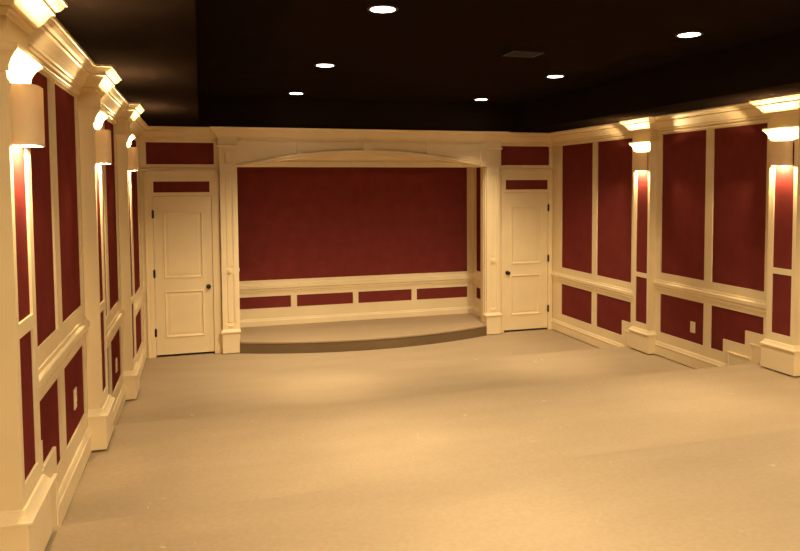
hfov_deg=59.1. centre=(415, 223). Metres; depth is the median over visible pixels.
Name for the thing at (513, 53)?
ceiling vent
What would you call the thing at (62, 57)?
crown molding
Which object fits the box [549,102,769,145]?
crown molding
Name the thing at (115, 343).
fabric panel
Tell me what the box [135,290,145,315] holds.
chair rail
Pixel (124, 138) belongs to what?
pilaster
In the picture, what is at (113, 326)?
chair rail
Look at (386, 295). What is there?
fabric panel
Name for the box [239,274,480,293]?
chair rail
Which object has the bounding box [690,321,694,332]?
wall outlet
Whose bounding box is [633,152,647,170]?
wall sconce
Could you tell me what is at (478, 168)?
fabric panel
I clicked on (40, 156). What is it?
fabric panel
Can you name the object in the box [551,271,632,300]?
chair rail
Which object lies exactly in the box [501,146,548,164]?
fabric panel
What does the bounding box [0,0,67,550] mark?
pilaster
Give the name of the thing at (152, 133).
crown molding
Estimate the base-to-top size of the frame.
2.880 m
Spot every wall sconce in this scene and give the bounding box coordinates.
[10,83,44,146]
[95,129,111,163]
[127,147,137,170]
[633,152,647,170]
[771,140,792,165]
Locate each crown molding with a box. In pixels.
[28,16,147,140]
[140,126,216,141]
[501,132,551,145]
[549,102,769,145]
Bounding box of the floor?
[44,328,799,550]
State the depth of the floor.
4.29 m
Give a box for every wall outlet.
[73,387,76,409]
[115,357,117,372]
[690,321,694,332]
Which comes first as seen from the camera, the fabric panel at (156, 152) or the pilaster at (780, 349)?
the pilaster at (780, 349)
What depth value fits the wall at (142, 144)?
8.88 m
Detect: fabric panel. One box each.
[30,72,55,345]
[40,379,59,464]
[55,84,80,321]
[64,346,83,444]
[102,175,106,315]
[104,120,117,309]
[111,329,120,391]
[131,139,139,292]
[136,308,140,351]
[146,142,213,163]
[237,167,466,280]
[240,295,290,308]
[297,292,352,305]
[358,289,410,302]
[417,286,466,299]
[477,167,479,270]
[477,288,480,298]
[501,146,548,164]
[562,143,592,273]
[562,284,591,323]
[597,138,631,282]
[597,293,630,334]
[661,130,705,279]
[661,294,703,344]
[711,306,763,351]
[712,123,767,291]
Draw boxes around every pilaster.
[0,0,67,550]
[77,64,121,450]
[116,103,144,399]
[619,116,658,353]
[748,93,799,375]
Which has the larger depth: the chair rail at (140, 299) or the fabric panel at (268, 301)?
the fabric panel at (268, 301)
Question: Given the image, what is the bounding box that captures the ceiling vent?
[502,50,544,57]
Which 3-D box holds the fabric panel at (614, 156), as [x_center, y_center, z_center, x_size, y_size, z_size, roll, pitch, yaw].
[2.510,-0.176,8.850,0.017,1.743,0.775,-1,3,-17]
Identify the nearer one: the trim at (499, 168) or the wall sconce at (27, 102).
the wall sconce at (27, 102)
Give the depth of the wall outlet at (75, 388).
4.06 m
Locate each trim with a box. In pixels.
[140,167,217,169]
[499,168,552,169]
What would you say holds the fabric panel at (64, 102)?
attached to the wall at (67, 452)
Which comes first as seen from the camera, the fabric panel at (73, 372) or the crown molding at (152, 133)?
the fabric panel at (73, 372)
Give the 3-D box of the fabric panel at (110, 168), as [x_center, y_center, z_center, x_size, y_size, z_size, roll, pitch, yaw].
[-2.568,-0.081,5.929,0.017,1.551,0.719,-1,3,-17]
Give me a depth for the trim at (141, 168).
8.82 m
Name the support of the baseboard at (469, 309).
attached to the wall at (471, 299)
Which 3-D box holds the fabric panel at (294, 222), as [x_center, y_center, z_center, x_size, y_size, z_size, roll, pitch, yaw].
[-0.930,-0.120,10.358,3.608,1.787,0.017,-1,3,-17]
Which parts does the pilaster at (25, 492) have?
fabric panel, fabric panel, crown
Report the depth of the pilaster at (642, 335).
8.10 m
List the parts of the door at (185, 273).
transom panel, moulded panel, moulded panel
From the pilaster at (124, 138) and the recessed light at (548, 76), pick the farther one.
the recessed light at (548, 76)
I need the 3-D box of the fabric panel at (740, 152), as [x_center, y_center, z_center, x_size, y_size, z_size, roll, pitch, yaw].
[3.132,-0.164,6.804,0.017,1.551,0.704,-1,3,-17]
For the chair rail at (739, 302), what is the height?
0.126 m
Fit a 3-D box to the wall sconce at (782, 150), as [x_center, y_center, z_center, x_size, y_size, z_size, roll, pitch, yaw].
[3.180,-0.614,6.135,0.089,0.215,0.184,-1,3,-17]
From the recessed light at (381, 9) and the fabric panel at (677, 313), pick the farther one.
the fabric panel at (677, 313)
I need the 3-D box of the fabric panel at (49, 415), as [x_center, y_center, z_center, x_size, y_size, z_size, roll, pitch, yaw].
[-1.732,1.017,3.259,0.017,0.442,0.769,-1,3,-17]
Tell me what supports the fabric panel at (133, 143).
attached to the wall at (67, 452)
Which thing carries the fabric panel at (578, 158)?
attached to the wall at (705, 350)
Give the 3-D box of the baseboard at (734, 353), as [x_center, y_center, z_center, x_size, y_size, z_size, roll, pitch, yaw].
[2.940,1.219,7.458,0.038,1.006,6.291,-1,3,-17]
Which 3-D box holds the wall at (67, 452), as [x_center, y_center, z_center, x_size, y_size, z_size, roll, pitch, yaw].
[-1.952,0.339,3.743,0.150,3.530,12.350,-1,3,-17]
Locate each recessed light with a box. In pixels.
[288,92,304,94]
[314,63,335,67]
[367,5,397,13]
[473,98,488,100]
[545,75,564,77]
[675,32,703,37]
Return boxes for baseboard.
[41,345,146,526]
[240,306,480,327]
[551,318,765,368]
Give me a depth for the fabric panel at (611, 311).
8.95 m
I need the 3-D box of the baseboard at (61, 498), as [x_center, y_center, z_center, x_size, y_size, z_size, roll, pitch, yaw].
[-2.476,1.343,5.812,0.038,1.006,6.291,-1,3,-17]
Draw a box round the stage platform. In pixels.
[240,313,486,353]
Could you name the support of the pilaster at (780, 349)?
attached to the wall at (705, 350)
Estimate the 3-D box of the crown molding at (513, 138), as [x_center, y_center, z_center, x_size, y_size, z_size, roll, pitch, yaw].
[1.615,-1.221,10.154,0.868,0.178,0.122,-1,3,-17]
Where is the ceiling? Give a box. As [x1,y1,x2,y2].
[55,0,799,132]
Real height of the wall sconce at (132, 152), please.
0.215 m
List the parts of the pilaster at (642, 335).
crown, fabric panel, fabric panel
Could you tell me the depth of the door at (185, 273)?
8.92 m
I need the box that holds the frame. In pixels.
[210,126,509,353]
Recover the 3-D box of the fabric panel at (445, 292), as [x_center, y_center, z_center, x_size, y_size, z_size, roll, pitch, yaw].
[0.411,1.060,10.829,0.820,0.167,0.017,-1,3,-17]
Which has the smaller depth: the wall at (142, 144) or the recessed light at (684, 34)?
the recessed light at (684, 34)
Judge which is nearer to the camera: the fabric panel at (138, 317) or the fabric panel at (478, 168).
the fabric panel at (138, 317)
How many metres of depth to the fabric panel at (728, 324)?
6.94 m
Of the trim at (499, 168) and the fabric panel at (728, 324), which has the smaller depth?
the fabric panel at (728, 324)
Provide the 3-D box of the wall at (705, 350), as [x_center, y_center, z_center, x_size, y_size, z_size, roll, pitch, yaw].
[3.614,0.212,5.433,0.150,3.530,12.350,-1,3,-17]
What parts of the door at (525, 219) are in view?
moulded panel, moulded panel, transom panel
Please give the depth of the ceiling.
5.84 m
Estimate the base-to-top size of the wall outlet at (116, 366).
0.118 m
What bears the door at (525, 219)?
in the wall at (142, 144)
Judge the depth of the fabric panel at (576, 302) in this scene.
9.78 m
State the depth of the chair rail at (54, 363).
3.58 m
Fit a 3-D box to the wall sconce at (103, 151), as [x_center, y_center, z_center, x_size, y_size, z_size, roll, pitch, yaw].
[-2.017,-0.496,4.556,0.089,0.215,0.184,-1,3,-17]
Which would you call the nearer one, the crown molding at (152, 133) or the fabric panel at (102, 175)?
the fabric panel at (102, 175)
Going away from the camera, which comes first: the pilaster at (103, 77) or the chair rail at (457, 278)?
the pilaster at (103, 77)
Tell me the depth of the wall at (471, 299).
10.57 m
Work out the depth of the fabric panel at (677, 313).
7.65 m
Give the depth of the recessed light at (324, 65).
6.62 m
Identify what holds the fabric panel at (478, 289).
attached to the wall at (471, 299)
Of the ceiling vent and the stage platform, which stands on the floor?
the stage platform
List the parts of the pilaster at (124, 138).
fabric panel, crown, fabric panel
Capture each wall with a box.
[38,69,144,489]
[139,141,551,357]
[211,167,480,349]
[537,121,769,368]
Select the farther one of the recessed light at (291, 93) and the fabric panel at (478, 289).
the fabric panel at (478, 289)
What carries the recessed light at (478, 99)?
in the ceiling
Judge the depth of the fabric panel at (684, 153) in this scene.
7.57 m
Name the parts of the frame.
frame, cornice, frieze frame, frieze panel, arch moulding, frame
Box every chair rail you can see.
[38,316,89,396]
[107,307,124,345]
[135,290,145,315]
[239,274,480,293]
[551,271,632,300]
[653,279,766,314]
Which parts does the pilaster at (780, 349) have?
crown, fabric panel, fabric panel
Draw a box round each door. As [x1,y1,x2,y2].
[144,170,221,357]
[499,170,552,332]
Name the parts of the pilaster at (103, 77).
fabric panel, crown, fabric panel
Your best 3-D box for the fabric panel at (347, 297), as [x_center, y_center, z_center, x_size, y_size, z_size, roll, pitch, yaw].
[-1.318,1.100,10.305,0.822,0.167,0.017,-1,3,-17]

